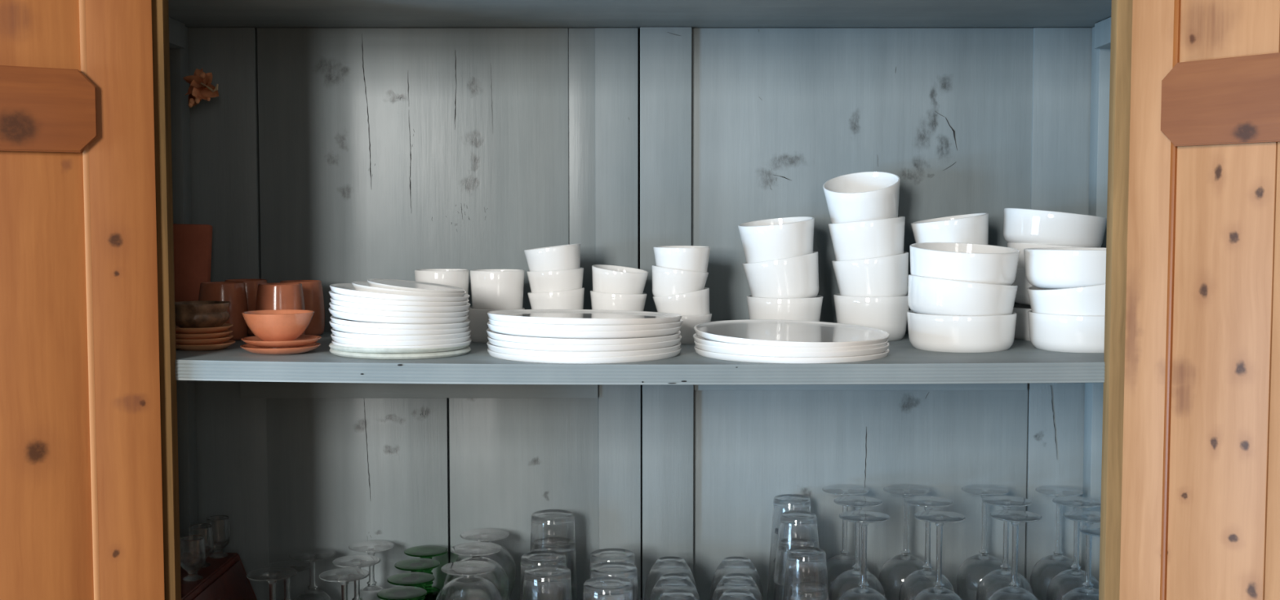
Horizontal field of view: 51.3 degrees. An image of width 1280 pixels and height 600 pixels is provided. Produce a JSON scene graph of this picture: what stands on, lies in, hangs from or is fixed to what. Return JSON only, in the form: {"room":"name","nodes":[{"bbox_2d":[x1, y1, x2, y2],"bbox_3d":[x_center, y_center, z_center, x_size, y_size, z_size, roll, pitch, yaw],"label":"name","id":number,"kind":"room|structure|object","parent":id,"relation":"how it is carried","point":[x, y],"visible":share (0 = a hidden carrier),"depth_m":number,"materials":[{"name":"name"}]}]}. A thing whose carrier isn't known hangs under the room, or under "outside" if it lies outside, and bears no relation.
{"room":"kitchen","nodes":[
{"label":"kitchen","id":0,"kind":"room"},
{"bbox_3d":[0.000,1.707,-0.689,9.000,0.050,7.000,0,3,0],"label":"floor","id":1,"kind":"structure","parent":0,"visible":0},
{"bbox_2d":[0,0,1279,599],"bbox_3d":[-0.086,0.423,1.763,2.068,2.214,0.930,0,3,0],"label":"tall cabinet","id":2,"kind":"object","parent":1,"relation":"on","point":[340,141],"visible":0.84,"depth_m":2.14,"materials":[{"name":"grey paint"}]},
{"bbox_2d":[173,223,212,302],"bbox_3d":[-0.715,-0.034,2.090,0.083,0.171,0.038,0,3,0],"label":"terracotta pot","id":3,"kind":"object","parent":2,"relation":"on","point":[193,243],"depth_m":2.08,"materials":[{"name":"ceramic"}]},
{"bbox_2d":[175,339,235,351],"bbox_3d":[-0.611,0.063,1.857,0.091,0.009,0.091,0,3,0],"label":"saucer","id":4,"kind":"object","parent":2,"relation":"on","point":[223,345],"visible":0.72,"depth_m":1.82,"materials":[{"name":"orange ceramic"}]},
{"bbox_2d":[175,334,233,345],"bbox_3d":[-0.614,0.055,1.857,0.091,0.009,0.091,0,3,0],"label":"saucer","id":5,"kind":"object","parent":4,"relation":"on","point":[218,340],"visible":0.63,"depth_m":1.82,"materials":[{"name":"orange ceramic"}]},
{"bbox_2d":[175,328,233,339],"bbox_3d":[-0.614,0.048,1.856,0.091,0.009,0.091,0,3,0],"label":"saucer","id":6,"kind":"object","parent":5,"relation":"on","point":[220,335],"visible":0.65,"depth_m":1.82,"materials":[{"name":"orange ceramic"}]},
{"bbox_2d":[175,323,233,333],"bbox_3d":[-0.614,0.040,1.856,0.091,0.009,0.091,0,3,0],"label":"saucer","id":7,"kind":"object","parent":6,"relation":"on","point":[224,326],"visible":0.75,"depth_m":1.82,"materials":[{"name":"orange ceramic"}]},
{"bbox_2d":[174,300,230,328],"bbox_3d":[-0.612,0.021,1.855,0.083,0.036,0.084,-1,4,-23],"label":"wooden bowl","id":8,"kind":"object","parent":7,"relation":"on","point":[205,313],"visible":0.87,"depth_m":1.82,"materials":[{"name":"brown wood"}]},
{"bbox_2d":[180,552,257,599],"bbox_3d":[-0.679,0.461,1.988,0.145,0.092,0.313,0,3,0],"label":"box","id":9,"kind":"object","parent":2,"relation":"on","point":[225,579],"visible":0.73,"depth_m":2.04,"materials":[{"name":"brown wood"}]},
{"bbox_2d":[179,534,205,581],"bbox_3d":[-0.665,0.384,1.982,0.037,0.062,0.037,0,3,0],"label":"glass","id":10,"kind":"object","parent":9,"relation":"on","point":[193,552],"visible":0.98,"depth_m":1.97,"materials":[{"name":"clear"}]},
{"bbox_2d":[198,281,248,340],"bbox_3d":[-0.624,0.017,1.995,0.072,0.085,0.072,0,3,-4],"label":"beaker","id":11,"kind":"object","parent":2,"relation":"on","point":[235,292],"visible":0.56,"depth_m":1.97,"materials":[{"name":"ceramic"}]},
{"bbox_2d":[255,282,305,334],"bbox_3d":[-0.538,0.018,1.995,0.072,0.085,0.072,1,4,10],"label":"beaker","id":12,"kind":"object","parent":2,"relation":"on","point":[277,295],"visible":0.52,"depth_m":1.97,"materials":[{"name":"ceramic"}]},
{"bbox_2d":[240,342,320,355],"bbox_3d":[-0.492,0.067,1.827,0.107,0.011,0.107,0,3,0],"label":"saucer","id":13,"kind":"object","parent":2,"relation":"on","point":[301,349],"visible":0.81,"depth_m":1.79,"materials":[{"name":"orange ceramic"}]},
{"bbox_2d":[240,334,321,347],"bbox_3d":[-0.491,0.057,1.827,0.107,0.011,0.107,0,3,0],"label":"saucer","id":14,"kind":"object","parent":13,"relation":"on","point":[304,340],"visible":0.82,"depth_m":1.79,"materials":[{"name":"orange ceramic"}]},
{"bbox_2d":[241,309,314,341],"bbox_3d":[-0.495,0.036,1.826,0.100,0.039,0.100,0,3,0],"label":"bowl","id":15,"kind":"object","parent":14,"relation":"on","point":[276,325],"visible":0.94,"depth_m":1.79,"materials":[{"name":"ceramic"}]},
{"bbox_2d":[280,280,324,335],"bbox_3d":[-0.531,0.013,2.090,0.072,0.085,0.072,-2,4,-25],"label":"beaker","id":16,"kind":"object","parent":2,"relation":"on","point":[313,290],"visible":0.52,"depth_m":2.07,"materials":[{"name":"ceramic"}]},
{"bbox_2d":[288,548,335,599],"bbox_3d":[-0.525,0.452,2.136,0.072,0.092,0.072,-1,4,-14],"label":"goblet","id":17,"kind":"object","parent":2,"relation":"on","point":[311,555],"visible":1,"depth_m":2.13,"materials":[{"name":"clear glass"}]},
{"bbox_2d":[329,346,471,359],"bbox_3d":[-0.331,0.069,1.848,0.193,0.008,0.193,1,3,0],"label":"plate","id":18,"kind":"object","parent":2,"relation":"on","point":[465,350],"visible":0.48,"depth_m":1.77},
{"bbox_2d":[328,342,471,353],"bbox_3d":[-0.332,0.061,1.847,0.193,0.008,0.193,-1,3,-25],"label":"plate","id":19,"kind":"object","parent":18,"relation":"on","point":[345,348],"visible":0.41,"depth_m":1.76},
{"bbox_2d":[330,333,471,346],"bbox_3d":[-0.331,0.053,1.847,0.191,0.011,0.191,1,3,0],"label":"plate","id":20,"kind":"object","parent":19,"relation":"on","point":[339,340],"visible":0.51,"depth_m":1.76,"materials":[{"name":"white ceramic"}]},
{"bbox_2d":[330,328,471,340],"bbox_3d":[-0.330,0.046,1.846,0.191,0.011,0.191,1,3,0],"label":"plate","id":21,"kind":"object","parent":20,"relation":"on","point":[336,333],"visible":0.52,"depth_m":1.76,"materials":[{"name":"white ceramic"}]},
{"bbox_2d":[328,320,469,335],"bbox_3d":[-0.332,0.037,1.846,0.191,0.019,0.191,3,5,45],"label":"plate","id":22,"kind":"object","parent":21,"relation":"on","point":[357,330],"visible":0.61,"depth_m":1.76,"materials":[{"name":"white ceramic"}]},
{"bbox_2d":[329,315,470,329],"bbox_3d":[-0.331,0.030,1.845,0.191,0.018,0.191,3,5,45],"label":"plate","id":23,"kind":"object","parent":22,"relation":"on","point":[335,320],"visible":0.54,"depth_m":1.76,"materials":[{"name":"white ceramic"}]},
{"bbox_2d":[328,306,468,324],"bbox_3d":[-0.333,0.021,1.845,0.191,0.022,0.191,3,5,45],"label":"plate","id":24,"kind":"object","parent":23,"relation":"on","point":[354,317],"visible":0.58,"depth_m":1.76,"materials":[{"name":"white ceramic"}]},
{"bbox_2d":[328,302,469,317],"bbox_3d":[-0.332,0.013,1.844,0.191,0.022,0.191,3,5,45],"label":"plate","id":25,"kind":"object","parent":24,"relation":"on","point":[341,308],"visible":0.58,"depth_m":1.76,"materials":[{"name":"white ceramic"}]},
{"bbox_2d":[330,297,470,312],"bbox_3d":[-0.331,0.006,1.844,0.191,0.020,0.191,3,5,45],"label":"plate","id":26,"kind":"object","parent":25,"relation":"on","point":[351,304],"visible":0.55,"depth_m":1.76,"materials":[{"name":"white ceramic"}]},
{"bbox_2d":[328,290,469,306],"bbox_3d":[-0.332,-0.002,1.843,0.191,0.023,0.191,3,5,45],"label":"plate","id":27,"kind":"object","parent":26,"relation":"on","point":[335,296],"visible":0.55,"depth_m":1.76,"materials":[{"name":"white ceramic"}]},
{"bbox_2d":[329,283,469,302],"bbox_3d":[-0.331,-0.009,1.843,0.190,0.025,0.191,2,4,34],"label":"plate","id":28,"kind":"object","parent":27,"relation":"on","point":[346,289],"visible":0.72,"depth_m":1.76,"materials":[{"name":"white ceramic"}]},
{"bbox_2d":[435,560,502,599],"bbox_3d":[-0.247,0.448,1.926,0.100,0.126,0.100,1,4,8],"label":"glass","id":29,"kind":"object","parent":2,"relation":"on","point":[469,586],"visible":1,"depth_m":1.91,"materials":[{"name":"clear"}]},
{"bbox_2d":[435,575,502,599],"bbox_3d":[-0.247,0.454,1.926,0.100,0.113,0.100,0,3,0],"label":"bowl","id":30,"kind":"object","parent":29,"relation":"attached to","point":[464,587],"depth_m":1.90,"materials":[{"name":"clear glass"}]},
{"bbox_2d":[444,542,509,599],"bbox_3d":[-0.249,0.441,2.031,0.100,0.128,0.100,-1,4,-8],"label":"glass","id":31,"kind":"object","parent":2,"relation":"on","point":[499,577],"visible":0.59,"depth_m":2.02,"materials":[{"name":"clear"}]},
{"bbox_2d":[455,528,515,599],"bbox_3d":[-0.248,0.436,2.135,0.100,0.124,0.100,0,3,-3],"label":"glass","id":32,"kind":"object","parent":2,"relation":"on","point":[504,557],"visible":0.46,"depth_m":2.12,"materials":[{"name":"clear"}]},
{"bbox_2d":[468,306,524,342],"bbox_3d":[-0.220,0.038,2.036,0.088,0.055,0.088,0,4,-7],"label":"cup","id":33,"kind":"object","parent":2,"relation":"on","point":[478,318],"visible":0.36,"depth_m":2.00,"materials":[{"name":"white ceramic"}]},
{"bbox_2d":[470,269,524,309],"bbox_3d":[-0.217,-0.014,2.033,0.083,0.064,0.083,0,3,0],"label":"cup","id":34,"kind":"object","parent":33,"relation":"on","point":[491,289],"visible":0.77,"depth_m":2.00,"materials":[{"name":"white ceramic"}]},
{"bbox_2d":[523,564,572,599],"bbox_3d":[-0.136,0.452,1.961,0.077,0.112,0.077,0,3,0],"label":"tumbler","id":35,"kind":"object","parent":2,"relation":"on","point":[546,581],"visible":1,"depth_m":1.93,"materials":[{"name":"clear glass"}]},
{"bbox_2d":[571,543,577,599],"bbox_3d":[-0.138,0.442,2.136,0.077,0.112,0.077,0,3,0],"label":"tumbler","id":36,"kind":"object","parent":2,"relation":"on","point":[574,588],"visible":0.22,"depth_m":2.13,"materials":[{"name":"clear glass"}]},
{"bbox_2d":[529,509,576,586],"bbox_3d":[-0.139,0.397,2.133,0.077,0.112,0.077,0,3,0],"label":"tumbler","id":37,"kind":"object","parent":36,"relation":"on","point":[553,530],"visible":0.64,"depth_m":2.10,"materials":[{"name":"clear glass"}]},
{"bbox_2d":[487,346,681,364],"bbox_3d":[-0.077,0.072,1.851,0.269,0.012,0.269,0,3,0],"label":"dinner plate","id":38,"kind":"object","parent":2,"relation":"on","point":[673,353],"visible":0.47,"depth_m":1.73,"materials":[{"name":"white ceramic"}]},
{"bbox_2d":[486,341,681,357],"bbox_3d":[-0.077,0.064,1.850,0.269,0.012,0.269,0,3,0],"label":"dinner plate","id":39,"kind":"object","parent":38,"relation":"on","point":[495,348],"visible":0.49,"depth_m":1.73,"materials":[{"name":"white ceramic"}]},
{"bbox_2d":[487,335,681,351],"bbox_3d":[-0.076,0.056,1.850,0.269,0.012,0.269,0,3,0],"label":"dinner plate","id":40,"kind":"object","parent":39,"relation":"on","point":[567,348],"visible":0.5,"depth_m":1.73,"materials":[{"name":"white ceramic"}]},
{"bbox_2d":[486,328,680,345],"bbox_3d":[-0.078,0.048,1.849,0.269,0.012,0.269,1,3,0],"label":"dinner plate","id":41,"kind":"object","parent":40,"relation":"on","point":[495,335],"visible":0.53,"depth_m":1.73,"materials":[{"name":"white ceramic"}]},
{"bbox_2d":[487,321,681,338],"bbox_3d":[-0.077,0.038,1.849,0.269,0.012,0.269,1,3,0],"label":"dinner plate","id":42,"kind":"object","parent":41,"relation":"on","point":[502,330],"visible":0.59,"depth_m":1.73,"materials":[{"name":"white ceramic"}]},
{"bbox_2d":[488,318,683,331],"bbox_3d":[-0.075,0.032,1.848,0.269,0.012,0.269,1,3,0],"label":"dinner plate","id":43,"kind":"object","parent":42,"relation":"on","point":[507,324],"visible":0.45,"depth_m":1.73,"materials":[{"name":"white ceramic"}]},
{"bbox_2d":[487,309,681,324],"bbox_3d":[-0.076,0.025,1.848,0.269,0.012,0.269,1,2,0],"label":"dinner plate","id":44,"kind":"object","parent":43,"relation":"on","point":[557,317],"visible":0.95,"depth_m":1.81,"materials":[{"name":"white ceramic"}]},
{"bbox_2d":[582,576,632,599],"bbox_3d":[-0.045,0.456,1.895,0.077,0.112,0.077,0,3,0],"label":"tumbler","id":45,"kind":"object","parent":2,"relation":"on","point":[601,588],"visible":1,"depth_m":1.87,"materials":[{"name":"clear glass"}]},
{"bbox_2d":[168,0,1111,28],"bbox_3d":[0.000,-0.436,1.927,1.504,0.026,0.450,0,3,0],"label":"shelf","id":46,"kind":"object","parent":2,"relation":"attached to","point":[183,14],"depth_m":2.00,"materials":[{"name":"grey paint"}]},
{"bbox_2d":[174,332,1105,384],"bbox_3d":[0.000,0.079,1.936,1.443,0.036,0.439,0,3,0],"label":"shelf","id":47,"kind":"object","parent":2,"relation":"attached to","point":[1022,363],"depth_m":1.72,"materials":[{"name":"grey paint"}]},
{"bbox_2d":[680,312,711,344],"bbox_3d":[0.066,0.044,2.026,0.087,0.048,0.087,-1,4,-16],"label":"cup","id":48,"kind":"object","parent":2,"relation":"on","point":[687,331],"visible":0.2,"depth_m":1.99,"materials":[{"name":"white ceramic"}]},
{"bbox_2d":[653,287,709,315],"bbox_3d":[0.062,0.011,2.024,0.086,0.058,0.086,3,5,43],"label":"cup","id":49,"kind":"object","parent":48,"relation":"on","point":[694,303],"visible":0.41,"depth_m":1.99,"materials":[{"name":"white ceramic"}]},
{"bbox_2d":[651,265,708,296],"bbox_3d":[0.061,-0.025,2.022,0.086,0.056,0.087,0,3,-2],"label":"cup","id":50,"kind":"object","parent":49,"relation":"on","point":[665,281],"visible":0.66,"depth_m":1.99,"materials":[{"name":"white ceramic"}]},
{"bbox_2d":[653,245,711,272],"bbox_3d":[0.064,-0.057,2.020,0.087,0.049,0.087,0,3,2],"label":"cup","id":51,"kind":"object","parent":50,"relation":"on","point":[690,258],"visible":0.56,"depth_m":1.99,"materials":[{"name":"white ceramic"}]},
{"bbox_2d":[773,582,784,599],"bbox_3d":[0.241,0.438,2.064,0.074,0.129,0.074,0,3,0],"label":"tumbler","id":52,"kind":"object","parent":2,"relation":"on","point":[779,589],"visible":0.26,"depth_m":2.05,"materials":[{"name":"clear glass"}]},
{"bbox_2d":[773,511,819,586],"bbox_3d":[0.244,0.383,2.061,0.076,0.105,0.076,0,3,0],"label":"tumbler","id":53,"kind":"object","parent":52,"relation":"on","point":[796,528],"visible":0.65,"depth_m":2.04,"materials":[{"name":"clear glass"}]},
{"bbox_2d":[746,294,822,321],"bbox_3d":[0.224,0.029,2.066,0.118,0.071,0.118,-1,4,-9],"label":"bowl","id":54,"kind":"object","parent":2,"relation":"on","point":[758,308],"visible":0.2,"depth_m":2.02,"materials":[{"name":"white ceramic"}]},
{"bbox_2d":[742,251,818,297],"bbox_3d":[0.216,-0.033,2.062,0.117,0.085,0.117,3,4,39],"label":"bowl","id":55,"kind":"object","parent":54,"relation":"on","point":[796,277],"visible":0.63,"depth_m":2.01,"materials":[{"name":"white ceramic"}]},
{"bbox_2d":[737,216,814,263],"bbox_3d":[0.210,-0.087,2.059,0.117,0.083,0.118,-1,4,-17],"label":"bowl","id":56,"kind":"object","parent":55,"relation":"on","point":[776,238],"visible":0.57,"depth_m":2.02,"materials":[{"name":"white ceramic"}]},
{"bbox_2d":[766,493,810,599],"bbox_3d":[0.244,0.407,2.147,0.080,0.180,0.080,0,3,0],"label":"tumbler","id":57,"kind":"object","parent":2,"relation":"on","point":[787,502],"visible":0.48,"depth_m":2.13,"materials":[{"name":"clear glass"}]},
{"bbox_2d":[693,345,889,363],"bbox_3d":[0.209,0.072,1.851,0.269,0.012,0.269,0,3,0],"label":"dinner plate","id":58,"kind":"object","parent":2,"relation":"on","point":[702,353],"visible":0.39,"depth_m":1.73,"materials":[{"name":"white ceramic"}]},
{"bbox_2d":[693,340,889,357],"bbox_3d":[0.209,0.064,1.850,0.269,0.012,0.269,0,3,0],"label":"dinner plate","id":59,"kind":"object","parent":58,"relation":"on","point":[703,347],"visible":0.44,"depth_m":1.73,"materials":[{"name":"white ceramic"}]},
{"bbox_2d":[693,333,888,351],"bbox_3d":[0.208,0.057,1.850,0.269,0.012,0.269,1,4,0],"label":"dinner plate","id":60,"kind":"object","parent":59,"relation":"on","point":[697,339],"visible":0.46,"depth_m":1.73,"materials":[{"name":"white ceramic"}]},
{"bbox_2d":[693,319,889,346],"bbox_3d":[0.209,0.047,1.849,0.269,0.022,0.269,-3,5,-45],"label":"dinner plate","id":61,"kind":"object","parent":60,"relation":"on","point":[766,332],"visible":0.98,"depth_m":1.83,"materials":[{"name":"white ceramic"}]},
{"bbox_2d":[822,484,869,598],"bbox_3d":[0.328,0.400,2.133,0.085,0.197,0.085,1,4,8],"label":"wine glass","id":62,"kind":"object","parent":2,"relation":"on","point":[837,564],"visible":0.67,"depth_m":2.12,"materials":[{"name":"clear"}]},
{"bbox_2d":[826,554,869,598],"bbox_3d":[0.328,0.453,2.136,0.085,0.091,0.085,0,3,0],"label":"bowl","id":63,"kind":"object","parent":62,"relation":"on","point":[837,564],"depth_m":2.11,"materials":[{"name":"clear glass"}]},
{"bbox_2d":[829,495,884,599],"bbox_3d":[0.333,0.405,2.040,0.085,0.198,0.085,0,3,3],"label":"wine glass","id":64,"kind":"object","parent":2,"relation":"on","point":[848,580],"visible":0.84,"depth_m":2.03,"materials":[{"name":"clear"}]},
{"bbox_2d":[829,568,884,599],"bbox_3d":[0.333,0.458,2.044,0.085,0.092,0.085,0,3,0],"label":"bowl","id":65,"kind":"object","parent":64,"relation":"attached to","point":[848,580],"depth_m":2.02,"materials":[{"name":"clear glass"}]},
{"bbox_2d":[838,510,889,599],"bbox_3d":[0.326,0.411,1.944,0.085,0.197,0.085,-1,4,-8],"label":"wine glass","id":66,"kind":"object","parent":2,"relation":"on","point":[864,517],"visible":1,"depth_m":1.94,"materials":[{"name":"clear"}]},
{"bbox_2d":[833,293,909,341],"bbox_3d":[0.359,0.027,2.066,0.118,0.071,0.118,-1,4,-21],"label":"bowl","id":67,"kind":"object","parent":2,"relation":"on","point":[888,314],"visible":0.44,"depth_m":2.02,"materials":[{"name":"white ceramic"}]},
{"bbox_2d":[831,251,908,297],"bbox_3d":[0.355,-0.034,2.062,0.117,0.082,0.118,0,3,-2],"label":"bowl","id":68,"kind":"object","parent":67,"relation":"on","point":[883,276],"visible":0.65,"depth_m":2.01,"materials":[{"name":"white ceramic"}]},
{"bbox_2d":[827,216,905,261],"bbox_3d":[0.349,-0.089,2.058,0.117,0.080,0.118,0,3,2],"label":"bowl","id":69,"kind":"object","parent":68,"relation":"on","point":[858,240],"visible":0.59,"depth_m":2.01,"materials":[{"name":"white ceramic"}]},
{"bbox_2d":[822,171,900,223],"bbox_3d":[0.344,-0.151,2.058,0.122,0.098,0.117,-3,5,-39],"label":"bowl","id":70,"kind":"object","parent":69,"relation":"on","point":[867,195],"visible":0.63,"depth_m":2.03,"materials":[{"name":"white ceramic"}]},
{"bbox_2d":[878,484,929,599],"bbox_3d":[0.425,0.400,2.133,0.085,0.197,0.085,0,3,3],"label":"wine glass","id":71,"kind":"object","parent":2,"relation":"on","point":[892,574],"visible":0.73,"depth_m":2.12,"materials":[{"name":"clear"}]},
{"bbox_2d":[878,554,924,599],"bbox_3d":[0.425,0.453,2.136,0.085,0.091,0.085,0,3,0],"label":"bowl","id":72,"kind":"object","parent":71,"relation":"on","point":[892,574],"depth_m":2.11,"materials":[{"name":"clear glass"}]},
{"bbox_2d":[898,495,954,599],"bbox_3d":[0.440,0.405,2.040,0.085,0.198,0.085,1,4,8],"label":"wine glass","id":73,"kind":"object","parent":2,"relation":"on","point":[918,580],"visible":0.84,"depth_m":2.03,"materials":[{"name":"clear"}]},
{"bbox_2d":[898,568,954,599],"bbox_3d":[0.440,0.458,2.044,0.085,0.092,0.085,0,3,0],"label":"bowl","id":74,"kind":"object","parent":73,"relation":"attached to","point":[918,580],"depth_m":2.02,"materials":[{"name":"clear glass"}]},
{"bbox_2d":[913,510,965,599],"bbox_3d":[0.435,0.411,1.944,0.085,0.197,0.085,0,3,3],"label":"wine glass","id":75,"kind":"object","parent":2,"relation":"on","point":[938,592],"visible":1,"depth_m":1.94,"materials":[{"name":"clear"}]},
{"bbox_2d":[906,310,1017,352],"bbox_3d":[0.460,0.045,1.911,0.153,0.056,0.153,-2,4,-34],"label":"bowl","id":76,"kind":"object","parent":2,"relation":"on","point":[929,332],"visible":0.84,"depth_m":1.85,"materials":[{"name":"white ceramic"}]},
{"bbox_2d":[907,274,1017,315],"bbox_3d":[0.461,-0.002,1.908,0.152,0.068,0.153,-2,4,-34],"label":"bowl","id":77,"kind":"object","parent":76,"relation":"on","point":[926,295],"visible":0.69,"depth_m":1.84,"materials":[{"name":"white ceramic"}]},
{"bbox_2d":[909,242,1019,285],"bbox_3d":[0.463,-0.048,1.906,0.153,0.066,0.152,-1,4,-21],"label":"bowl","id":78,"kind":"object","parent":77,"relation":"on","point":[965,262],"visible":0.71,"depth_m":1.85,"materials":[{"name":"white ceramic"}]},
{"bbox_2d":[955,484,1008,599],"bbox_3d":[0.550,0.400,2.133,0.085,0.197,0.085,0,3,-3],"label":"wine glass","id":79,"kind":"object","parent":2,"relation":"on","point":[975,567],"visible":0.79,"depth_m":2.12,"materials":[{"name":"clear"}]},
{"bbox_2d":[955,554,1002,599],"bbox_3d":[0.550,0.453,2.136,0.085,0.091,0.085,0,3,0],"label":"bowl","id":80,"kind":"object","parent":79,"relation":"on","point":[971,571],"depth_m":2.11,"materials":[{"name":"clear glass"}]},
{"bbox_2d":[976,495,1033,599],"bbox_3d":[0.559,0.405,2.040,0.085,0.198,0.085,1,4,8],"label":"wine glass","id":81,"kind":"object","parent":2,"relation":"on","point":[994,580],"visible":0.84,"depth_m":2.03,"materials":[{"name":"clear"}]},
{"bbox_2d":[976,568,1033,599],"bbox_3d":[0.559,0.458,2.044,0.085,0.092,0.085,0,3,0],"label":"bowl","id":82,"kind":"object","parent":81,"relation":"on","point":[996,580],"depth_m":2.02,"materials":[{"name":"clear glass"}]},
{"bbox_2d":[987,509,1041,599],"bbox_3d":[0.546,0.411,1.944,0.085,0.198,0.085,-1,4,-8],"label":"wine glass","id":83,"kind":"object","parent":2,"relation":"on","point":[1013,592],"visible":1,"depth_m":1.94,"materials":[{"name":"clear"}]},
{"bbox_2d":[1013,304,1031,341],"bbox_3d":[0.643,0.038,2.051,0.153,0.056,0.153,2,4,34],"label":"bowl","id":84,"kind":"object","parent":2,"relation":"on","point":[1022,330],"visible":0.19,"depth_m":2.02,"materials":[{"name":"white ceramic"}]},
{"bbox_2d":[1012,268,1031,305],"bbox_3d":[0.640,-0.021,2.047,0.153,0.056,0.153,2,4,34],"label":"bowl","id":85,"kind":"object","parent":84,"relation":"on","point":[1022,296],"visible":0.18,"depth_m":2.01,"materials":[{"name":"white ceramic"}]},
{"bbox_2d":[1007,242,1083,269],"bbox_3d":[0.642,-0.057,2.045,0.153,0.064,0.153,0,3,-2],"label":"bowl","id":86,"kind":"object","parent":85,"relation":"on","point":[1020,246],"visible":0.09,"depth_m":2.01,"materials":[{"name":"white ceramic"}]},
{"bbox_2d":[1003,208,1106,247],"bbox_3d":[0.635,-0.106,2.042,0.152,0.069,0.153,-3,5,-40],"label":"bowl","id":87,"kind":"object","parent":86,"relation":"on","point":[1020,225],"visible":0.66,"depth_m":1.98,"materials":[{"name":"white ceramic"}]},
{"bbox_2d":[1030,485,1083,599],"bbox_3d":[0.669,0.401,2.133,0.085,0.195,0.085,0,3,-3],"label":"wine glass","id":88,"kind":"object","parent":2,"relation":"on","point":[1044,571],"visible":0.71,"depth_m":2.12,"materials":[{"name":"clear"}]},
{"bbox_2d":[1030,554,1081,599],"bbox_3d":[0.669,0.453,2.136,0.085,0.091,0.085,0,3,0],"label":"bowl","id":89,"kind":"object","parent":88,"relation":"on","point":[1048,566],"depth_m":2.12,"materials":[{"name":"clear glass"}]},
{"bbox_2d":[1027,310,1104,352],"bbox_3d":[0.629,0.045,1.891,0.153,0.056,0.153,-2,4,-34],"label":"bowl","id":90,"kind":"object","parent":2,"relation":"on","point":[1049,332],"visible":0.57,"depth_m":1.83,"materials":[{"name":"white ceramic"}]},
{"bbox_2d":[1026,284,1105,315],"bbox_3d":[0.627,0.001,1.888,0.153,0.073,0.152,3,5,40],"label":"bowl","id":91,"kind":"object","parent":90,"relation":"on","point":[1090,300],"visible":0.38,"depth_m":1.83,"materials":[{"name":"white ceramic"}]},
{"bbox_2d":[1023,247,1106,288],"bbox_3d":[0.622,-0.045,1.886,0.153,0.057,0.153,-2,4,-34],"label":"bowl","id":92,"kind":"object","parent":91,"relation":"on","point":[1046,268],"visible":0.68,"depth_m":1.83,"materials":[{"name":"white ceramic"}]},
{"bbox_2d":[1046,496,1101,599],"bbox_3d":[0.667,0.405,2.041,0.085,0.197,0.085,0,3,-3],"label":"wine glass","id":93,"kind":"object","parent":2,"relation":"on","point":[1064,581],"visible":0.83,"depth_m":2.03,"materials":[{"name":"clear"}]},
{"bbox_2d":[1046,568,1098,599],"bbox_3d":[0.667,0.458,2.044,0.085,0.092,0.085,0,3,0],"label":"bowl","id":94,"kind":"object","parent":93,"relation":"attached to","point":[1064,581],"depth_m":2.02,"materials":[{"name":"clear glass"}]},
{"bbox_2d":[1061,510,1100,599],"bbox_3d":[0.653,0.411,1.944,0.085,0.197,0.085,0,3,3],"label":"wine glass","id":95,"kind":"object","parent":2,"relation":"on","point":[1087,592],"visible":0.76,"depth_m":1.94,"materials":[{"name":"clear"}]},
{"label":"cup","id":96,"kind":"object","parent":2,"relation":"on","visible":0},
{"bbox_2d":[527,287,584,309],"bbox_3d":[-0.128,0.008,2.034,0.087,0.054,0.087,0,3,2],"label":"cup","id":97,"kind":"object","parent":96,"relation":"on","point":[569,299],"visible":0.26,"depth_m":2.00,"materials":[{"name":"white ceramic"}]},
{"bbox_2d":[526,267,583,293],"bbox_3d":[-0.129,-0.023,2.032,0.087,0.052,0.087,0,3,-2],"label":"cup","id":98,"kind":"object","parent":97,"relation":"on","point":[564,279],"visible":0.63,"depth_m":2.00,"materials":[{"name":"white ceramic"}]},
{"bbox_2d":[524,243,581,271],"bbox_3d":[-0.133,-0.058,2.030,0.086,0.056,0.087,1,4,16],"label":"cup","id":99,"kind":"object","parent":98,"relation":"on","point":[561,257],"visible":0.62,"depth_m":1.99,"materials":[{"name":"white ceramic"}]},
{"bbox_3d":[-0.033,0.045,2.037,0.087,0.048,0.087,0,3,0],"label":"cup","id":100,"kind":"object","parent":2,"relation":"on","visible":0},
{"bbox_2d":[590,289,647,311],"bbox_3d":[-0.033,0.011,2.034,0.087,0.052,0.087,0,3,-2],"label":"cup","id":101,"kind":"object","parent":100,"relation":"on","point":[599,300],"visible":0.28,"depth_m":2.00,"materials":[{"name":"white ceramic"}]},
{"bbox_2d":[591,264,648,293],"bbox_3d":[-0.030,-0.025,2.032,0.087,0.057,0.086,-3,5,-45],"label":"cup","id":102,"kind":"object","parent":101,"relation":"on","point":[606,278],"visible":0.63,"depth_m":2.00,"materials":[{"name":"white ceramic"}]},
{"bbox_3d":[0.250,0.466,1.982,0.069,0.082,0.069,0,3,0],"label":"tumbler","id":103,"kind":"object","parent":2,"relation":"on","visible":0},
{"bbox_2d":[782,546,829,599],"bbox_3d":[0.247,0.419,1.979,0.071,0.096,0.071,0,3,0],"label":"tumbler","id":104,"kind":"object","parent":103,"relation":"on","point":[806,578],"visible":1,"depth_m":1.95,"materials":[{"name":"clear glass"}]},
{"bbox_3d":[0.483,-0.033,2.062,0.118,0.071,0.118,-3,3,0],"label":"bowl","id":105,"kind":"object","parent":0,"visible":0},
{"bbox_2d":[911,213,988,244],"bbox_3d":[0.477,-0.093,2.058,0.117,0.084,0.118,1,4,20],"label":"bowl","id":106,"kind":"object","parent":105,"relation":"on","point":[967,228],"visible":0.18,"depth_m":2.01,"materials":[{"name":"white ceramic"}]},
{"bbox_3d":[-0.301,0.040,2.036,0.088,0.054,0.088,0,3,0],"label":"cup","id":107,"kind":"object","parent":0,"visible":0},
{"bbox_2d":[414,268,469,293],"bbox_3d":[-0.302,-0.014,2.033,0.083,0.064,0.083,0,3,0],"label":"cup","id":108,"kind":"object","parent":107,"relation":"on","point":[458,277],"visible":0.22,"depth_m":2.00,"materials":[{"name":"white ceramic"}]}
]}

